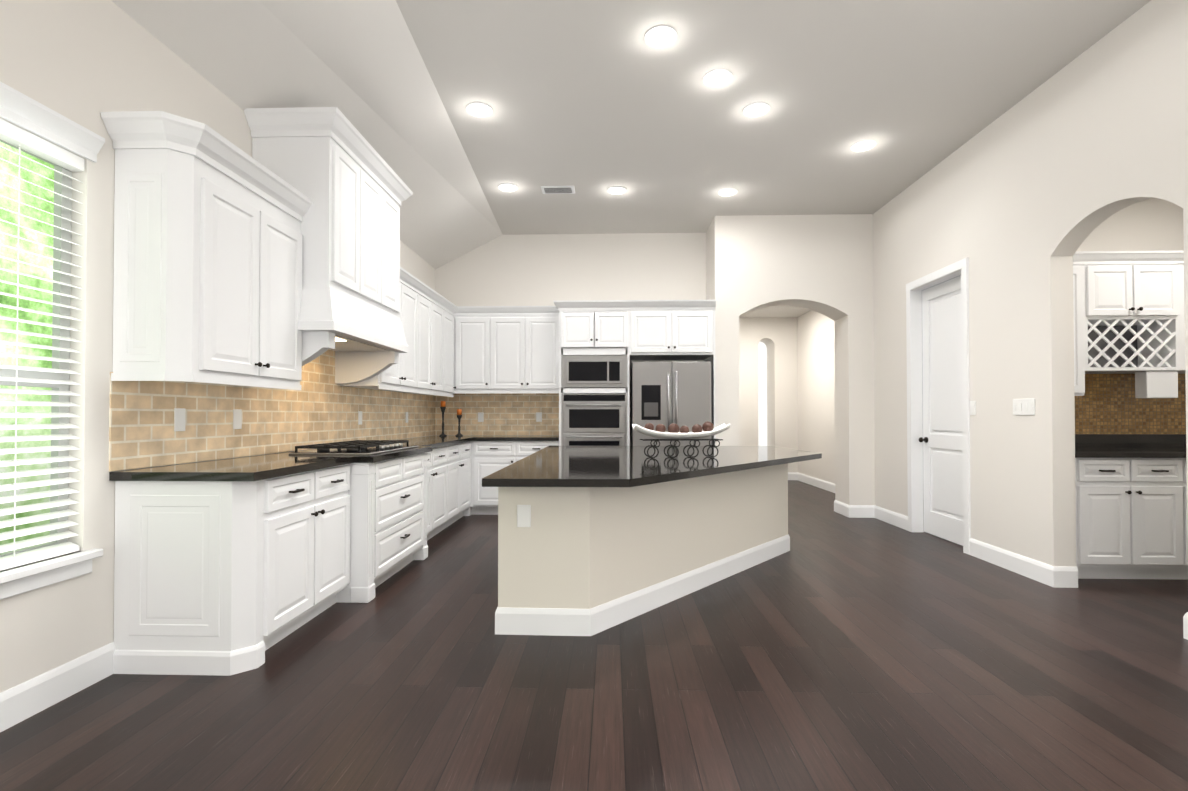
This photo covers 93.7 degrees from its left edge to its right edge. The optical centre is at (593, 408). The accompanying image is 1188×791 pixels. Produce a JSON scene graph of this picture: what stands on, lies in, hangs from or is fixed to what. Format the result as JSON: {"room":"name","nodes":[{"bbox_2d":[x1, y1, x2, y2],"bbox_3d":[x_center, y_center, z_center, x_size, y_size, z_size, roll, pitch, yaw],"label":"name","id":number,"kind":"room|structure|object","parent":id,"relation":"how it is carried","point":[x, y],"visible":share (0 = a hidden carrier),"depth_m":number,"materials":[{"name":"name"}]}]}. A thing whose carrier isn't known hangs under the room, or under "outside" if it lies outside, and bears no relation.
{"room":"kitchen","nodes":[
{"label":"kitchen","id":0,"kind":"room"},
{"bbox_2d":[0,0,434,692],"bbox_3d":[-2.248,-0.325,2.481,0.100,3.060,9.400,0,-1,2],"label":"wall","id":1,"kind":"structure","parent":0,"point":[84,62],"depth_m":2.43,"materials":[{"name":"white paint"}]},
{"bbox_2d":[0,81,104,599],"bbox_3d":[-2.250,-0.246,1.569,0.148,1.900,1.780,0,-1,2],"label":"window","id":2,"kind":"structure","parent":1,"relation":"in","point":[20,109],"depth_m":2.34,"materials":[{"name":"white"}]},
{"bbox_2d":[0,118,84,570],"bbox_3d":[-2.255,-0.244,1.569,0.056,1.687,1.656,0,-1,2],"label":"window blinds","id":3,"kind":"object","parent":2,"relation":"attached to","point":[19,137],"visible":1,"depth_m":2.22,"materials":[{"name":"white plastic"}]},
{"bbox_2d":[0,642,115,731],"bbox_3d":[-2.261,1.106,0.205,0.014,0.140,4.825,0,-1,2],"label":"baseboard","id":4,"kind":"structure","parent":1,"relation":"attached to","point":[30,698],"depth_m":2.26,"materials":[{"name":"white wood"}]},
{"bbox_2d":[109,349,436,470],"bbox_3d":[-2.121,-0.220,4.850,0.006,1.070,4.646,0,-1,2],"label":"backsplash","id":5,"kind":"structure","parent":1,"relation":"attached to","point":[320,407],"depth_m":3.50,"materials":[{"name":"tile"}]},
{"bbox_2d":[174,408,185,430],"bbox_3d":[-2.174,0.061,2.924,0.006,0.120,0.074,0,-1,2],"label":"electrical outlet plate","id":6,"kind":"object","parent":5,"relation":"attached to","point":[179,419],"depth_m":2.92,"materials":[{"name":"white plastic"}]},
{"bbox_2d":[233,409,241,428],"bbox_3d":[-2.160,0.066,3.373,0.006,0.120,0.074,0,-1,2],"label":"electrical outlet plate","id":7,"kind":"object","parent":5,"relation":"attached to","point":[237,413],"depth_m":3.37,"materials":[{"name":"white plastic"}]},
{"bbox_2d":[358,411,361,424],"bbox_3d":[-2.109,0.087,5.023,0.006,0.120,0.074,0,-1,2],"label":"electrical outlet plate","id":8,"kind":"object","parent":5,"relation":"attached to","point":[359,412],"depth_m":5.01,"materials":[{"name":"white plastic"}]},
{"bbox_2d":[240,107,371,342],"bbox_3d":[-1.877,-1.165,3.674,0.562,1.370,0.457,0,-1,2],"label":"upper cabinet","id":9,"kind":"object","parent":1,"relation":"attached to","point":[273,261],"depth_m":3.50,"materials":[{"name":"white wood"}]},
{"bbox_2d":[296,147,391,346],"bbox_3d":[-1.864,-1.160,4.085,0.562,1.370,0.366,0,-1,2],"label":"range hood","id":10,"kind":"object","parent":1,"relation":"attached to","point":[380,201],"depth_m":4.20,"materials":[{"name":"white wood"}]},
{"bbox_2d":[316,171,411,354],"bbox_3d":[-1.851,-1.155,4.496,0.562,1.370,0.457,0,-1,2],"label":"upper cabinet","id":11,"kind":"object","parent":1,"relation":"attached to","point":[401,279],"depth_m":4.57,"materials":[{"name":"white wood"}]},
{"bbox_2d":[435,233,705,445],"bbox_3d":[-0.312,-0.487,7.125,3.480,3.500,0.001,0,-1,2],"label":"wall","id":12,"kind":"structure","parent":0,"point":[528,270],"depth_m":7.14,"materials":[{"name":"white paint"}]},
{"bbox_2d":[456,307,491,393],"bbox_3d":[-1.479,-0.721,6.988,0.427,1.036,0.347,0,-1,2],"label":"upper cabinet","id":13,"kind":"object","parent":12,"relation":"attached to","point":[473,324],"depth_m":6.82,"materials":[{"name":"white wood"}]},
{"bbox_2d":[437,393,558,434],"bbox_3d":[-1.207,0.064,7.140,1.630,0.560,0.002,0,-1,2],"label":"backsplash","id":14,"kind":"structure","parent":12,"relation":"attached to","point":[504,414],"depth_m":7.14,"materials":[{"name":"tile"}]},
{"bbox_2d":[478,412,483,421],"bbox_3d":[-1.452,0.114,7.143,0.074,0.120,0.006,0,-1,2],"label":"electrical outlet plate","id":15,"kind":"object","parent":14,"relation":"attached to","point":[480,414],"depth_m":7.14,"materials":[{"name":"white plastic"}]},
{"bbox_2d":[536,412,541,421],"bbox_3d":[-0.703,0.113,7.120,0.074,0.120,0.006,0,-1,2],"label":"electrical outlet plate","id":16,"kind":"object","parent":14,"relation":"attached to","point":[538,414],"depth_m":7.12,"materials":[{"name":"white plastic"}]},
{"bbox_2d":[492,307,527,393],"bbox_3d":[-1.050,-0.722,6.974,0.432,1.036,0.347,0,-1,2],"label":"upper cabinet","id":17,"kind":"object","parent":12,"relation":"attached to","point":[509,324],"depth_m":6.80,"materials":[{"name":"white wood"}]},
{"bbox_2d":[528,303,563,394],"bbox_3d":[-0.614,-0.722,6.961,0.440,1.036,0.347,0,-1,2],"label":"upper cabinet","id":18,"kind":"object","parent":12,"relation":"attached to","point":[546,323],"depth_m":6.79,"materials":[{"name":"white wood"}]},
{"bbox_2d":[628,300,671,362],"bbox_3d":[0.665,-0.930,6.773,0.486,0.625,0.647,0,-1,2],"label":"upper cabinet","id":19,"kind":"object","parent":12,"relation":"attached to","point":[649,321],"depth_m":6.45,"materials":[{"name":"white wood"}]},
{"bbox_2d":[668,300,715,359],"bbox_3d":[1.151,-0.930,6.758,0.486,0.625,0.647,0,-1,2],"label":"upper cabinet","id":20,"kind":"object","parent":12,"relation":"attached to","point":[693,321],"depth_m":6.44,"materials":[{"name":"white wood"}]},
{"bbox_2d":[561,394,626,445],"bbox_3d":[0.009,0.230,6.688,0.763,0.792,0.596,0,-1,2],"label":"wall oven","id":21,"kind":"object","parent":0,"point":[593,419],"visible":0.88,"depth_m":6.44,"materials":[{"name":"silver metal"}]},
{"bbox_2d":[561,355,626,387],"bbox_3d":[0.009,-0.426,6.684,0.763,0.374,0.460,0,-1,2],"label":"microwave","id":22,"kind":"object","parent":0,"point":[597,371],"visible":0.96,"depth_m":6.46,"materials":[{"name":"silver metal"}]},
{"bbox_2d":[0,480,1187,790],"bbox_3d":[1.548,1.223,3.894,8.400,0.001,13.100,0,-1,2],"label":"floor","id":23,"kind":"structure","parent":0,"point":[830,650],"depth_m":2.34,"materials":[{"name":"brown wood"}]},
{"bbox_2d":[245,452,428,604],"bbox_3d":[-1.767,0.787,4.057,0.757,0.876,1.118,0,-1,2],"label":"base cabinet","id":24,"kind":"object","parent":23,"relation":"on","point":[331,535],"depth_m":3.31,"materials":[{"name":"white wood"}]},
{"bbox_2d":[429,445,448,538],"bbox_3d":[-1.795,0.800,5.086,0.637,0.876,0.945,0,-1,2],"label":"base cabinet","id":25,"kind":"object","parent":23,"relation":"on","point":[439,457],"depth_m":5.30,"materials":[{"name":"white wood"}]},
{"bbox_2d":[449,441,472,524],"bbox_3d":[-1.766,0.812,6.030,0.637,0.876,0.945,0,-1,2],"label":"base cabinet","id":26,"kind":"object","parent":23,"relation":"on","point":[461,454],"depth_m":6.07,"materials":[{"name":"white wood"}]},
{"bbox_2d":[473,441,558,514],"bbox_3d":[-0.921,0.822,6.805,1.043,0.876,0.637,0,-1,2],"label":"base cabinet","id":27,"kind":"object","parent":23,"relation":"on","point":[489,457],"depth_m":6.50,"materials":[{"name":"white wood"}]},
{"bbox_2d":[109,435,484,480],"bbox_3d":[-1.716,0.338,4.831,0.810,0.040,4.647,0,-1,2],"label":"countertop","id":28,"kind":"structure","parent":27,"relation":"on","point":[258,467],"depth_m":2.90,"materials":[{"name":"black stone"}]},
{"bbox_2d":[289,440,418,454],"bbox_3d":[-1.701,0.280,4.062,0.535,0.055,0.920,0,-1,2],"label":"cooktop","id":29,"kind":"object","parent":28,"relation":"in","point":[362,447],"visible":1,"depth_m":3.78,"materials":[{"name":"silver metal"}]},
{"bbox_2d":[439,401,446,435],"bbox_3d":[-1.861,0.128,6.865,0.090,0.430,0.088,0,-1,2],"label":"candlestick","id":30,"kind":"object","parent":28,"relation":"on","point":[443,408],"depth_m":6.85,"materials":[{"name":"black metal"}]},
{"bbox_2d":[456,409,462,435],"bbox_3d":[-1.679,0.179,6.939,0.090,0.330,0.088,0,-1,2],"label":"candlestick","id":31,"kind":"object","parent":28,"relation":"on","point":[459,411],"depth_m":6.92,"materials":[{"name":"black metal"}]},
{"bbox_2d":[485,435,558,440],"bbox_3d":[-0.885,0.362,6.795,0.969,0.040,0.667,0,-1,2],"label":"countertop","id":32,"kind":"structure","parent":27,"relation":"on","point":[487,437],"depth_m":6.47,"materials":[{"name":"black stone"}]},
{"bbox_2d":[495,463,789,635],"bbox_3d":[0.597,0.819,4.303,2.173,0.818,2.718,0,-1,2],"label":"kitchen island","id":33,"kind":"object","parent":23,"relation":"on","point":[582,561],"visible":0.92,"depth_m":3.18,"materials":[{"name":"beige paint"}]},
{"bbox_2d":[482,446,821,486],"bbox_3d":[0.678,0.387,4.226,2.375,0.040,3.012,0,-1,2],"label":"island countertop","id":34,"kind":"structure","parent":33,"relation":"on","point":[591,466],"depth_m":3.55,"materials":[{"name":"black stone"}]},
{"bbox_2d":[632,421,730,457],"bbox_3d":[0.648,0.231,4.145,0.720,0.267,0.170,0,-1,-6],"label":"decorative bowl","id":35,"kind":"object","parent":34,"relation":"on","point":[673,433],"visible":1,"depth_m":4.11,"materials":[{"name":"white ceramic"}]},
{"bbox_2d":[631,361,711,445],"bbox_3d":[0.903,0.353,6.663,0.899,1.770,0.707,0,-1,2],"label":"refrigerator","id":36,"kind":"object","parent":23,"relation":"on","point":[666,394],"visible":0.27,"depth_m":6.38,"materials":[{"name":"silver metal"}]},
{"bbox_2d":[1075,458,1187,579],"bbox_3d":[3.728,0.790,4.229,0.831,0.876,0.637,0,-1,2],"label":"base cabinet","id":37,"kind":"object","parent":23,"relation":"on","point":[1131,518],"visible":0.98,"depth_m":3.90,"materials":[{"name":"white wood"}]},
{"bbox_2d":[1075,434,1186,457],"bbox_3d":[4.384,0.278,4.201,2.144,0.143,0.667,0,-1,2],"label":"countertop","id":38,"kind":"structure","parent":37,"relation":"on","point":[1130,445],"depth_m":4.50,"materials":[{"name":"black stone"}]},
{"bbox_2d":[111,0,1150,268],"bbox_3d":[0.451,-2.076,2.418,5.300,0.440,9.400,0,-1,2],"label":"ceiling","id":39,"kind":"structure","parent":0,"point":[591,100],"depth_m":3.90,"materials":[{"name":"grey paint"}]},
{"bbox_2d":[466,102,491,116],"bbox_3d":[-0.874,-2.267,4.236,0.195,0.013,0.195,0,-1,-4],"label":"recessed light","id":40,"kind":"object","parent":39,"relation":"in","point":[477,109],"depth_m":4.22,"materials":[{"name":"white"}]},
{"bbox_2d":[498,183,517,191],"bbox_3d":[-0.879,-2.248,5.680,0.195,0.013,0.195,0,-1,-4],"label":"recessed light","id":41,"kind":"object","parent":39,"relation":"in","point":[507,187],"depth_m":5.66,"materials":[{"name":"white"}]},
{"bbox_2d":[541,186,574,193],"bbox_3d":[-0.368,-2.246,5.732,0.340,0.015,0.180,0,-1,2],"label":"ceiling vent","id":42,"kind":"object","parent":39,"relation":"in","point":[558,189],"visible":1,"depth_m":5.71,"materials":[{"name":"white metal"}]},
{"bbox_2d":[607,186,625,194],"bbox_3d":[0.236,-2.248,5.753,0.195,0.013,0.195,0,-1,-4],"label":"recessed light","id":43,"kind":"object","parent":39,"relation":"in","point":[616,190],"depth_m":5.73,"materials":[{"name":"white"}]},
{"bbox_2d":[645,25,676,47],"bbox_3d":[0.409,-2.277,3.418,0.195,0.013,0.195,0,-1,-4],"label":"recessed light","id":44,"kind":"object","parent":39,"relation":"in","point":[660,36],"depth_m":3.40,"materials":[{"name":"white"}]},
{"bbox_2d":[703,69,731,86],"bbox_3d":[0.852,-2.272,3.838,0.195,0.013,0.195,0,-1,-4],"label":"recessed light","id":45,"kind":"object","parent":39,"relation":"in","point":[717,77],"depth_m":3.83,"materials":[{"name":"white"}]},
{"bbox_2d":[718,188,736,195],"bbox_3d":[1.392,-2.247,5.798,0.195,0.013,0.195,0,-1,-4],"label":"recessed light","id":46,"kind":"object","parent":39,"relation":"in","point":[727,191],"depth_m":5.78,"materials":[{"name":"white"}]},
{"bbox_2d":[743,102,769,116],"bbox_3d":[1.235,-2.267,4.235,0.195,0.013,0.195,0,-1,-19],"label":"recessed light","id":47,"kind":"object","parent":39,"relation":"in","point":[757,109],"depth_m":4.21,"materials":[{"name":"white"}]},
{"bbox_2d":[851,140,875,151],"bbox_3d":[2.322,-2.260,4.802,0.195,0.013,0.195,0,-1,-4],"label":"recessed light","id":48,"kind":"object","parent":39,"relation":"in","point":[864,145],"depth_m":4.79,"materials":[{"name":"white"}]},
{"bbox_2d":[706,216,714,299],"bbox_3d":[1.417,-0.491,6.771,0.001,3.500,0.600,0,-1,2],"label":"wall","id":49,"kind":"structure","parent":0,"point":[710,263],"depth_m":6.77,"materials":[{"name":"white paint"}]},
{"bbox_2d":[739,317,797,471],"bbox_3d":[2.640,-0.171,10.381,2.120,2.950,0.500,0,-1,2],"label":"wall","id":50,"kind":"structure","parent":0,"point":[777,337],"depth_m":10.12,"materials":[{"name":"white paint"}]},
{"bbox_2d":[758,342,766,445],"bbox_3d":[3.158,-0.043,10.613,0.600,2.700,0.001,0,-1,2],"label":"wall niche","id":51,"kind":"object","parent":50,"relation":"in","point":[762,394],"visible":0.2,"depth_m":10.61,"materials":[{"name":"white paint"}]},
{"bbox_2d":[788,472,795,479],"bbox_3d":[3.467,1.231,10.080,0.370,0.140,0.014,0,-1,2],"label":"baseboard","id":52,"kind":"structure","parent":50,"relation":"attached to","point":[791,475],"depth_m":10.07,"materials":[{"name":"white wood"}]},
{"bbox_2d":[739,306,834,483],"bbox_3d":[2.581,-0.195,8.482,2.120,2.950,3.300,0,-1,2],"label":"wall","id":53,"kind":"structure","parent":0,"point":[816,373],"depth_m":9.21,"materials":[{"name":"white paint"}]},
{"bbox_2d":[796,472,834,492],"bbox_3d":[3.634,1.210,8.431,0.014,0.140,3.300,0,-1,2],"label":"baseboard","id":54,"kind":"structure","parent":53,"relation":"attached to","point":[816,482],"depth_m":9.13,"materials":[{"name":"white wood"}]},
{"bbox_2d":[834,500,851,517],"bbox_3d":[2.936,1.187,6.585,0.014,0.140,0.394,0,-1,2],"label":"baseboard","id":55,"kind":"structure","parent":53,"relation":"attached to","point":[844,509],"depth_m":6.53,"materials":[{"name":"white wood"}]},
{"bbox_2d":[715,214,874,504],"bbox_3d":[2.324,-0.493,6.643,1.820,3.500,0.400,0,-1,2],"label":"wall","id":56,"kind":"structure","parent":0,"point":[822,264],"depth_m":6.46,"materials":[{"name":"white paint"}]},
{"bbox_2d":[852,505,871,511],"bbox_3d":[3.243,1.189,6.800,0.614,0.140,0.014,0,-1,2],"label":"baseboard","id":57,"kind":"structure","parent":56,"relation":"attached to","point":[855,508],"depth_m":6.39,"materials":[{"name":"white wood"}]},
{"bbox_2d":[873,0,1187,566],"bbox_3d":[3.165,-0.551,2.014,0.150,3.500,8.800,0,-1,2],"label":"wall","id":58,"kind":"structure","parent":0,"point":[1018,203],"depth_m":4.03,"materials":[{"name":"white paint"}]},
{"bbox_2d":[872,505,907,530],"bbox_3d":[3.209,1.180,6.024,0.014,0.140,0.740,0,-1,2],"label":"baseboard","id":59,"kind":"structure","parent":58,"relation":"attached to","point":[896,519],"depth_m":6.01,"materials":[{"name":"white wood"}]},
{"bbox_2d":[906,257,970,554],"bbox_3d":[3.179,-0.016,5.187,0.020,2.510,0.973,0,-1,2],"label":"door frame","id":60,"kind":"structure","parent":58,"relation":"attached to","point":[962,265],"depth_m":4.77,"materials":[{"name":"white wood"}]},
{"bbox_2d":[919,275,962,545],"bbox_3d":[3.269,0.020,5.183,0.109,2.414,0.817,0,-1,2],"label":"closet door","id":61,"kind":"structure","parent":58,"relation":"in","point":[941,439],"depth_m":5.26,"materials":[{"name":"white wood"}]},
{"bbox_2d":[970,401,975,414],"bbox_3d":[3.168,-0.003,4.659,0.008,0.120,0.075,0,-1,2],"label":"switch plate","id":62,"kind":"object","parent":58,"relation":"attached to","point":[972,403],"depth_m":4.65,"materials":[{"name":"white plastic"}]},
{"bbox_2d":[969,538,1059,587],"bbox_3d":[3.153,1.157,4.243,0.014,0.140,0.894,0,-1,2],"label":"baseboard","id":63,"kind":"structure","parent":58,"relation":"attached to","point":[1049,575],"depth_m":4.14,"materials":[{"name":"white wood"}]},
{"bbox_2d":[1013,398,1034,414],"bbox_3d":[3.149,-0.012,4.076,0.008,0.115,0.209,0,-1,2],"label":"switch plate","id":64,"kind":"object","parent":58,"relation":"attached to","point":[1023,406],"depth_m":4.07,"materials":[{"name":"white plastic"}]},
{"bbox_2d":[1183,612,1187,639],"bbox_3d":[3.029,1.107,0.266,0.014,0.140,5.339,0,-1,2],"label":"baseboard","id":65,"kind":"structure","parent":58,"relation":"attached to","point":[1185,618],"depth_m":2.92,"materials":[{"name":"white wood"}]},
{"bbox_2d":[1077,198,1183,250],"bbox_3d":[4.363,-0.282,3.535,2.150,3.000,2.020,0,-1,2],"label":"wall","id":66,"kind":"structure","parent":0,"point":[1154,224],"depth_m":4.56,"materials":[{"name":"white paint"}]},
{"bbox_2d":[1073,262,1092,395],"bbox_3d":[3.539,-0.594,4.398,0.444,1.000,0.348,0,-1,2],"label":"upper cabinet","id":67,"kind":"object","parent":66,"relation":"attached to","point":[1082,271],"depth_m":4.22,"materials":[{"name":"white wood"}]},
{"bbox_2d":[1073,250,1184,329],"bbox_3d":[4.086,-0.926,4.385,0.699,0.503,0.348,0,-1,2],"label":"upper cabinet","id":68,"kind":"object","parent":66,"relation":"attached to","point":[1129,313],"depth_m":4.21,"materials":[{"name":"white wood"}]},
{"bbox_2d":[1074,373,1185,433],"bbox_3d":[4.394,-0.061,4.537,2.144,0.543,0.001,0,-1,2],"label":"backsplash","id":69,"kind":"structure","parent":66,"relation":"attached to","point":[1108,404],"depth_m":4.54,"materials":[{"name":"tile"}]},
{"bbox_2d":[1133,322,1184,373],"bbox_3d":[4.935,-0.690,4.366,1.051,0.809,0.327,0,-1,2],"label":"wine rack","id":70,"kind":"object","parent":66,"relation":"attached to","point":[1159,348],"depth_m":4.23,"materials":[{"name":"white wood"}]},
{"label":"outside","id":71,"kind":"structure","parent":0,"visible":0},
{"bbox_2d":[0,142,53,552],"bbox_3d":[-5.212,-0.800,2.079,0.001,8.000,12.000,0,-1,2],"label":"trees","id":72,"kind":"object","parent":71,"point":[25,198],"depth_m":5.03,"materials":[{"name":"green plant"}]}
]}

